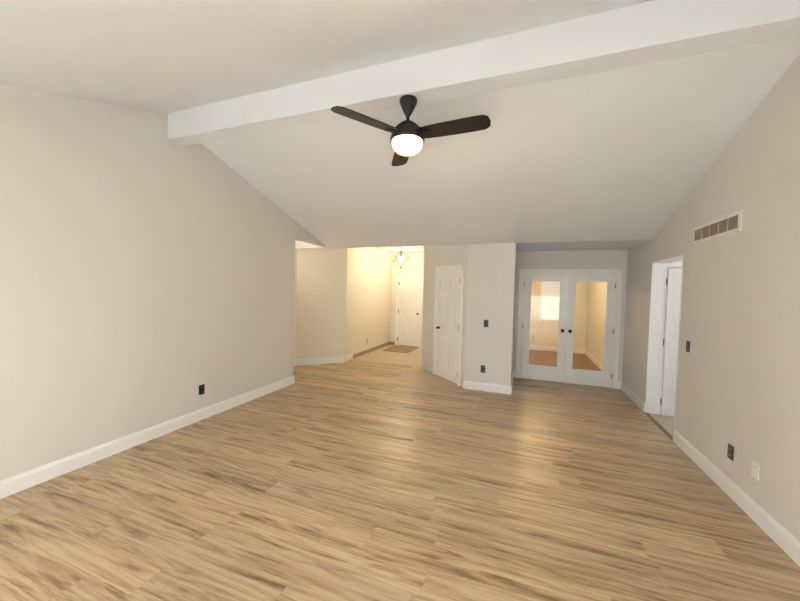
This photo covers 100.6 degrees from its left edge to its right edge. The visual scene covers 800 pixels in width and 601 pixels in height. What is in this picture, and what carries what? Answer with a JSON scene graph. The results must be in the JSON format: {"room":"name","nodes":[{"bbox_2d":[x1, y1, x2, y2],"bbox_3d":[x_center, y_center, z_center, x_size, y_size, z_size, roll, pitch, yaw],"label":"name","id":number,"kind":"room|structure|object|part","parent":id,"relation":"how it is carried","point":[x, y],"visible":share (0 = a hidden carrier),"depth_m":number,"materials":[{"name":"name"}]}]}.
{"room":"empty living room","nodes":[
{"label":"empty living room","id":0,"kind":"room"},
{"bbox_2d":[0,84,326,480],"bbox_3d":[-2.596,-0.309,3.599,0.120,3.545,6.555,2,2,20],"label":"wall","id":1,"kind":"structure","parent":0,"point":[147,273],"depth_m":3.19,"materials":[{"name":"white paint"}]},
{"bbox_2d":[0,376,294,498],"bbox_3d":[-2.743,1.406,3.180,0.015,0.135,5.356,2,2,20],"label":"baseboard","id":2,"kind":"structure","parent":1,"relation":"attached to","point":[9,486],"depth_m":3.22,"materials":[{"name":"white paint"}]},
{"bbox_2d":[199,384,204,394],"bbox_3d":[-2.412,1.085,4.044,0.010,0.118,0.072,2,2,20],"label":"outlet","id":3,"kind":"object","parent":1,"relation":"attached to","point":[201,389],"visible":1,"depth_m":4.04,"materials":[{"name":"grey plastic"}]},
{"bbox_2d":[294,249,297,359],"bbox_3d":[-2.413,0.005,6.422,0.120,2.750,1.270,2,2,20],"label":"wall","id":4,"kind":"structure","parent":0,"point":[295,312],"depth_m":6.91,"materials":[{"name":"white paint"}]},
{"bbox_2d":[296,248,346,361],"bbox_3d":[-1.721,-0.002,7.213,1.104,2.750,0.120,1,2,-25],"label":"wall","id":5,"kind":"structure","parent":0,"point":[321,299],"depth_m":7.16,"materials":[{"name":"white paint"}]},
{"bbox_2d":[294,353,352,365],"bbox_3d":[-1.838,1.314,6.882,0.726,0.135,2.240,2,2,20],"label":"baseboard","id":6,"kind":"structure","parent":5,"relation":"attached to","point":[313,361],"depth_m":7.21,"materials":[{"name":"white paint"}]},
{"bbox_2d":[0,0,652,113],"bbox_3d":[-0.553,-1.433,1.128,5.590,1.243,3.395,2,2,20],"label":"ceiling","id":7,"kind":"structure","parent":0,"point":[167,56],"depth_m":2.11,"materials":[{"name":"white paint"}]},
{"bbox_2d":[345,247,391,354],"bbox_3d":[-0.808,-0.025,8.700,0.120,2.750,2.800,2,2,20],"label":"wall","id":8,"kind":"structure","parent":0,"point":[369,281],"depth_m":8.48,"materials":[{"name":"white paint"}]},
{"bbox_2d":[353,344,420,365],"bbox_3d":[-0.156,1.412,8.873,2.900,0.100,2.680,2,2,20],"label":"floor","id":9,"kind":"structure","parent":0,"point":[413,357],"depth_m":8.14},
{"bbox_2d":[353,341,394,357],"bbox_3d":[0.075,1.333,8.549,1.733,0.090,2.523,2,2,20],"label":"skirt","id":10,"kind":"object","parent":9,"relation":"on","point":[371,349],"visible":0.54,"depth_m":8.84,"materials":[{"name":"brown wood"}]},
{"bbox_2d":[383,345,418,352],"bbox_3d":[0.043,1.349,9.257,0.720,0.012,0.980,2,2,20],"label":"doormat","id":11,"kind":"object","parent":9,"relation":"on","point":[401,349],"visible":0.98,"depth_m":9.17,"materials":[{"name":"beige fabric"}]},
{"bbox_2d":[375,246,423,252],"bbox_3d":[-0.277,-1.431,8.152,2.820,0.120,3.640,2,2,20],"label":"ceiling","id":12,"kind":"structure","parent":0,"point":[412,249],"depth_m":9.00,"materials":[{"name":"white paint"}]},
{"bbox_2d":[393,250,408,268],"bbox_3d":[0.023,-1.066,8.048,0.406,0.587,0.353,2,2,20],"label":"pendant light","id":13,"kind":"object","parent":12,"relation":"hanging from","point":[400,259],"visible":0.79,"depth_m":8.02,"materials":[{"name":"white glass"}]},
{"bbox_2d":[0,359,799,600],"bbox_3d":[-0.386,1.576,3.383,6.300,0.100,7.775,2,2,20],"label":"floor","id":14,"kind":"structure","parent":0,"point":[356,480],"depth_m":2.47,"materials":[{"name":"brown wood"}]},
{"bbox_2d":[295,242,515,385],"bbox_3d":[-0.223,0.018,6.157,4.410,2.850,0.120,2,2,20],"label":"wall","id":15,"kind":"structure","parent":0,"point":[490,282],"depth_m":5.47,"materials":[{"name":"white paint"}]},
{"bbox_2d":[463,381,511,394],"bbox_3d":[1.425,1.438,5.502,0.750,0.135,0.015,2,2,20],"label":"baseboard","id":16,"kind":"structure","parent":15,"relation":"attached to","point":[487,387],"depth_m":5.49,"materials":[{"name":"white paint"}]},
{"bbox_2d":[390,252,423,341],"bbox_3d":[0.569,-0.023,9.746,1.973,2.750,0.120,2,2,20],"label":"wall","id":17,"kind":"structure","parent":0,"point":[414,264],"depth_m":9.87,"materials":[{"name":"white paint"}]},
{"bbox_2d":[397,277,420,345],"bbox_3d":[0.262,0.327,9.793,0.690,2.017,0.099,2,2,20],"label":"front door","id":18,"kind":"structure","parent":17,"relation":"in","point":[409,311],"depth_m":9.80,"materials":[{"name":"white paint"}]},
{"bbox_2d":[395,274,422,346],"bbox_3d":[0.289,0.287,9.844,0.850,2.110,0.144,2,2,20],"label":"door frame","id":19,"kind":"structure","parent":17,"relation":"attached to","point":[397,298],"depth_m":9.88,"materials":[{"name":"white paint"}]},
{"bbox_2d":[421,246,424,367],"bbox_3d":[0.973,0.035,8.176,0.120,2.750,2.543,2,2,20],"label":"wall","id":20,"kind":"structure","parent":0,"point":[422,307],"depth_m":7.01,"materials":[{"name":"white paint"}]},
{"bbox_2d":[422,244,467,386],"bbox_3d":[0.863,0.090,6.332,0.120,2.750,1.580,1,2,-25],"label":"wall","id":21,"kind":"structure","parent":0,"point":[437,256],"depth_m":6.62,"materials":[{"name":"white paint"}]},
{"bbox_2d":[436,270,459,383],"bbox_3d":[0.892,0.459,6.149,0.539,2.012,0.544,2,2,20],"label":"closet door","id":22,"kind":"structure","parent":21,"relation":"in","point":[447,327],"depth_m":6.13,"materials":[{"name":"white paint"}]},
{"bbox_2d":[433,264,463,385],"bbox_3d":[0.923,0.417,6.164,0.144,2.110,0.900,1,2,-25],"label":"trim","id":23,"kind":"structure","parent":21,"relation":"attached to","point":[450,268],"depth_m":6.10,"materials":[{"name":"white paint"}]},
{"bbox_2d":[202,36,799,250],"bbox_3d":[0.790,-1.493,4.739,5.590,1.129,4.310,2,2,20],"label":"ceiling","id":24,"kind":"structure","parent":0,"point":[630,153],"depth_m":3.62,"materials":[{"name":"white paint"}]},
{"bbox_2d":[168,0,799,145],"bbox_3d":[0.026,-1.843,2.721,5.300,0.406,0.179,2,2,20],"label":"ridge beam","id":25,"kind":"structure","parent":24,"relation":"attached to","point":[646,32],"depth_m":2.36,"materials":[{"name":"white paint"}]},
{"bbox_2d":[331,95,490,165],"bbox_3d":[0.191,-1.414,2.684,1.066,0.440,1.185,2,2,20],"label":"ceiling fan","id":26,"kind":"object","parent":25,"relation":"hanging from","point":[408,136],"visible":1,"depth_m":2.60,"materials":[{"name":"black metal"}]},
{"bbox_3d":[0.058,-1.249,2.721,0.256,0.101,0.256,2,2,20],"label":"globe","id":27,"kind":"part","parent":26,"relation":"part of"},
{"bbox_2d":[511,248,516,379],"bbox_3d":[1.983,0.260,5.955,0.120,2.490,1.030,2,2,20],"label":"wall","id":28,"kind":"structure","parent":0,"point":[514,312],"depth_m":5.90,"materials":[{"name":"white paint"}]},
{"bbox_2d":[511,371,515,384],"bbox_3d":[1.996,1.440,5.904,0.020,0.135,1.165,2,2,20],"label":"baseboard","id":29,"kind":"structure","parent":28,"relation":"attached to","point":[514,372],"depth_m":6.42,"materials":[{"name":"white paint"}]},
{"bbox_2d":[522,274,587,348],"bbox_3d":[3.612,0.180,9.845,3.400,2.490,0.120,2,2,20],"label":"wall","id":30,"kind":"structure","parent":0,"point":[579,297],"depth_m":9.50,"materials":[{"name":"white paint"}]},
{"bbox_2d":[539,281,559,321],"bbox_3d":[4.420,-0.035,9.513,0.830,1.300,0.170,2,2,20],"label":"window","id":31,"kind":"structure","parent":30,"relation":"in","point":[541,302],"depth_m":9.60,"materials":[{"name":"white paint"}]},
{"bbox_2d":[541,281,559,319],"bbox_3d":[4.420,-0.036,9.513,0.660,1.167,0.050,2,2,20],"label":"window blinds","id":32,"kind":"object","parent":31,"relation":"attached to","point":[550,300],"depth_m":9.55,"materials":[{"name":"white plastic"}]},
{"bbox_2d":[529,345,584,353],"bbox_3d":[3.611,1.359,9.800,3.240,0.135,0.015,2,2,20],"label":"baseboard","id":33,"kind":"structure","parent":30,"relation":"attached to","point":[534,347],"depth_m":9.55,"materials":[{"name":"white paint"}]},
{"bbox_2d":[513,250,627,381],"bbox_3d":[3.032,0.279,6.178,1.930,2.490,0.120,2,2,20],"label":"wall","id":34,"kind":"structure","parent":0,"point":[595,259],"depth_m":6.03,"materials":[{"name":"white paint"}]},
{"bbox_2d":[521,274,567,381],"bbox_3d":[2.697,0.506,6.231,0.756,2.003,0.101,2,2,20],"label":"french door","id":35,"kind":"structure","parent":34,"relation":"in","point":[540,372],"depth_m":6.24,"materials":[{"name":"white paint"}]},
{"bbox_2d":[516,269,622,388],"bbox_3d":[3.075,0.476,6.154,1.684,2.100,0.144,2,2,20],"label":"door frame","id":36,"kind":"structure","parent":34,"relation":"attached to","point":[618,273],"depth_m":5.92,"materials":[{"name":"white paint"}]},
{"bbox_2d":[564,274,615,387],"bbox_3d":[3.409,0.532,5.966,0.752,2.003,0.101,2,2,20],"label":"french door","id":37,"kind":"structure","parent":34,"relation":"in","point":[603,378],"depth_m":5.98,"materials":[{"name":"white paint"}]},
{"bbox_2d":[521,349,673,435],"bbox_3d":[3.657,1.571,6.796,5.700,0.100,6.020,2,2,20],"label":"floor","id":38,"kind":"structure","parent":0,"point":[540,355],"depth_m":7.90,"materials":[{"name":"brown wood"}]},
{"bbox_2d":[661,260,681,397],"bbox_3d":[4.692,0.378,4.335,2.130,2.490,0.120,2,2,20],"label":"wall","id":39,"kind":"structure","parent":0,"point":[666,297],"depth_m":4.62,"materials":[{"name":"white paint"}]},
{"bbox_2d":[660,268,681,416],"bbox_3d":[4.045,0.585,4.443,0.872,2.022,0.099,2,2,20],"label":"door","id":40,"kind":"structure","parent":39,"relation":"in","point":[670,341],"depth_m":4.52,"materials":[{"name":"white paint"}]},
{"bbox_2d":[586,54,799,541],"bbox_3d":[3.341,-0.172,3.949,0.170,3.545,11.345,2,2,20],"label":"wall","id":41,"kind":"structure","parent":0,"point":[738,384],"depth_m":2.68,"materials":[{"name":"white paint"}]},
{"bbox_2d":[584,349,602,370],"bbox_3d":[4.534,1.451,7.587,0.015,0.135,3.520,2,2,20],"label":"baseboard","id":42,"kind":"structure","parent":41,"relation":"attached to","point":[590,356],"depth_m":8.08,"materials":[{"name":"white paint"}]},
{"bbox_2d":[620,382,644,411],"bbox_3d":[3.665,1.502,5.259,0.020,0.135,1.210,2,2,20],"label":"baseboard","id":43,"kind":"structure","parent":41,"relation":"attached to","point":[639,402],"depth_m":5.15,"materials":[{"name":"white paint"}]},
{"bbox_2d":[644,412,672,440],"bbox_3d":[3.297,1.614,4.236,0.050,0.056,0.970,2,2,20],"label":"trim","id":44,"kind":"structure","parent":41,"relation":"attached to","point":[668,434],"depth_m":4.17,"materials":[{"name":"brown"}]},
{"bbox_2d":[645,254,683,428],"bbox_3d":[3.392,0.536,4.156,0.178,2.120,0.930,2,2,20],"label":"trim","id":45,"kind":"structure","parent":41,"relation":"attached to","point":[658,293],"depth_m":4.32,"materials":[{"name":"white paint"}]},
{"bbox_2d":[686,340,689,351],"bbox_3d":[3.065,0.489,3.545,0.020,0.118,0.072,2,2,20],"label":"light switch","id":46,"kind":"object","parent":41,"relation":"attached to","point":[687,346],"visible":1,"depth_m":3.54,"materials":[{"name":"grey plastic"}]},
{"bbox_2d":[693,210,741,243],"bbox_3d":[2.955,-0.669,3.124,0.013,0.170,0.820,2,2,20],"label":"air vent","id":47,"kind":"object","parent":41,"relation":"in","point":[726,225],"visible":1,"depth_m":3.04,"materials":[{"name":"white metal"}]},
{"bbox_2d":[727,443,733,460],"bbox_3d":[2.755,1.263,2.770,0.010,0.118,0.072,2,2,20],"label":"outlet","id":48,"kind":"object","parent":41,"relation":"attached to","point":[730,453],"visible":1,"depth_m":2.76,"materials":[{"name":"grey plastic"}]},
{"bbox_2d":[673,429,799,565],"bbox_3d":[2.202,1.587,1.321,0.015,0.135,5.255,2,2,20],"label":"baseboard","id":49,"kind":"structure","parent":41,"relation":"attached to","point":[781,536],"depth_m":2.54,"materials":[{"name":"white paint"}]},
{"bbox_2d":[751,461,759,480],"bbox_3d":[2.644,1.267,2.473,0.010,0.118,0.072,2,2,20],"label":"outlet","id":50,"kind":"object","parent":41,"relation":"attached to","point":[755,470],"visible":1,"depth_m":2.46,"materials":[{"name":"white plastic"}]}
]}

